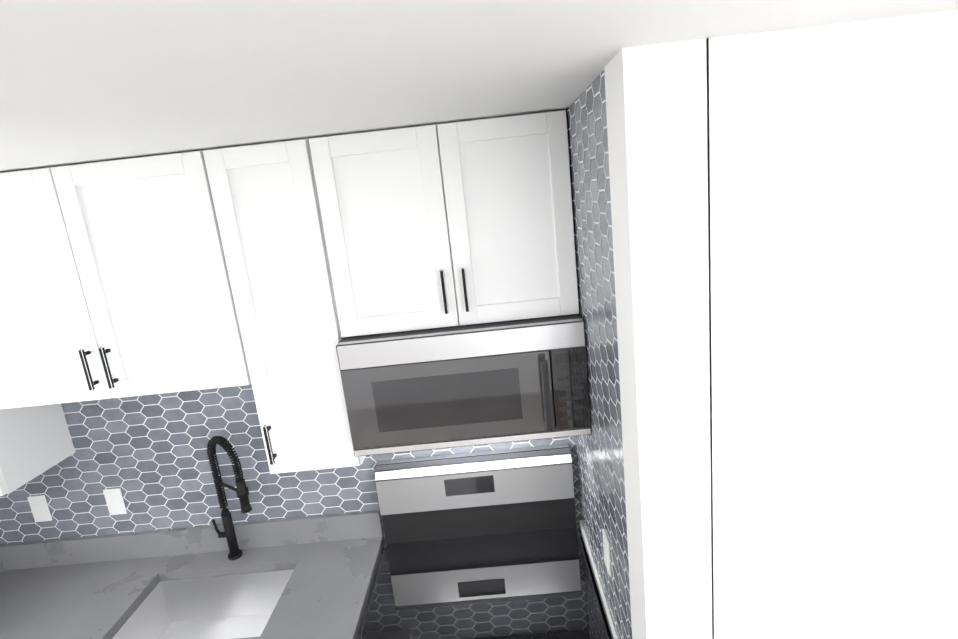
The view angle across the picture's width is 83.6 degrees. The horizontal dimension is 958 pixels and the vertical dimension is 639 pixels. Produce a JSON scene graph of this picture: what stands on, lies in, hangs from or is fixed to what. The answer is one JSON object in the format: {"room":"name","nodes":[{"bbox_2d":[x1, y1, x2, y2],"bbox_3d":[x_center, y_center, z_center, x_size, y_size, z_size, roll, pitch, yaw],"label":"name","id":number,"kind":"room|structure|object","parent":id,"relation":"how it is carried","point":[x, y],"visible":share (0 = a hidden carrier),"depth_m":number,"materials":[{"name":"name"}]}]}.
{"room":"kitchen","nodes":[
{"label":"kitchen","id":0,"kind":"room"},
{"bbox_2d":[0,0,957,638],"bbox_3d":[0.042,1.003,-0.126,4.500,2.510,4.900,-6,13,2],"label":"wall","id":1,"kind":"structure","parent":0,"point":[764,200],"depth_m":1.04,"materials":[{"name":"white paint"}]},
{"bbox_2d":[0,404,74,495],"bbox_3d":[-1.880,0.088,1.847,0.440,1.037,0.363,-6,13,2],"label":"upper cabinet","id":2,"kind":"object","parent":1,"relation":"attached to","point":[35,441],"visible":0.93,"depth_m":1.93,"materials":[{"name":"white wood"}]},
{"bbox_2d":[27,495,51,521],"bbox_3d":[-1.795,0.774,2.187,0.070,0.115,0.008,-6,13,2],"label":"electrical outlet","id":3,"kind":"object","parent":1,"relation":"attached to","point":[40,509],"visible":1,"depth_m":2.18,"materials":[{"name":"white plastic"}]},
{"bbox_2d":[103,488,126,514],"bbox_3d":[-1.481,0.742,2.178,0.070,0.115,0.008,-6,13,2],"label":"electrical outlet","id":4,"kind":"object","parent":1,"relation":"attached to","point":[114,501],"visible":1,"depth_m":2.17,"materials":[{"name":"white plastic"}]},
{"bbox_2d":[0,150,250,408],"bbox_3d":[-1.224,-0.127,1.794,0.908,0.732,0.363,-6,13,2],"label":"upper cabinet","id":5,"kind":"object","parent":1,"relation":"attached to","point":[114,279],"visible":1,"depth_m":1.66,"materials":[{"name":"white wood"}]},
{"bbox_2d":[203,138,365,473],"bbox_3d":[-0.600,-0.035,1.812,0.309,1.049,0.363,-6,13,2],"label":"upper cabinet","id":6,"kind":"object","parent":1,"relation":"attached to","point":[267,209],"visible":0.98,"depth_m":1.66,"materials":[{"name":"white wood"}]},
{"bbox_2d":[309,110,578,336],"bbox_3d":[-0.091,-0.303,1.748,0.754,0.606,0.363,-6,13,2],"label":"upper cabinet","id":7,"kind":"object","parent":1,"relation":"attached to","point":[459,223],"visible":1,"depth_m":1.61,"materials":[{"name":"white wood"}]},
{"bbox_2d":[336,314,591,456],"bbox_3d":[-0.039,0.182,1.818,0.752,0.373,0.441,-6,13,2],"label":"microwave","id":8,"kind":"object","parent":7,"relation":"attached to","point":[472,385],"visible":0.98,"depth_m":1.64,"materials":[{"name":"grey paint"}]},
{"bbox_2d":[602,529,610,575],"bbox_3d":[0.385,0.705,1.620,0.008,0.115,0.070,-6,13,2],"label":"electrical outlet","id":9,"kind":"object","parent":1,"relation":"attached to","point":[606,552],"visible":0.98,"depth_m":1.60,"materials":[{"name":"white plastic"}]},
{"bbox_3d":[0.176,2.249,0.157,4.500,0.060,4.900,-6,13,2],"label":"floor","id":10,"kind":"structure","parent":0,"visible":0},
{"bbox_2d":[357,549,383,638],"bbox_3d":[-0.843,1.462,2.004,0.974,0.868,0.653,-6,13,2],"label":"base cabinet","id":11,"kind":"object","parent":10,"relation":"on","point":[367,606],"depth_m":1.97,"materials":[{"name":"white"}]},
{"bbox_2d":[0,532,139,638],"bbox_3d":[-1.676,1.214,1.179,0.660,0.146,2.162,-6,13,2],"label":"countertop","id":12,"kind":"structure","parent":11,"relation":"on","point":[38,579],"depth_m":2.17,"materials":[{"name":"stone"}]},
{"bbox_2d":[32,510,384,638],"bbox_3d":[-0.861,1.060,1.918,0.949,0.340,0.645,-6,13,2],"label":"countertop","id":13,"kind":"structure","parent":11,"relation":"on","point":[309,577],"depth_m":2.11,"materials":[{"name":"stone"}]},
{"bbox_2d":[207,436,251,559],"bbox_3d":[-0.962,0.698,2.056,0.222,0.540,0.145,-6,13,2],"label":"faucet","id":14,"kind":"object","parent":13,"relation":"on","point":[242,493],"visible":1,"depth_m":2.06,"materials":[{"name":"black metal"}]},
{"bbox_2d":[360,444,608,638],"bbox_3d":[0.036,1.206,1.889,0.763,1.232,0.749,-6,13,2],"label":"range","id":15,"kind":"object","parent":10,"relation":"on","point":[484,545],"visible":1,"depth_m":2.02,"materials":[{"name":"grey paint"}]}
]}

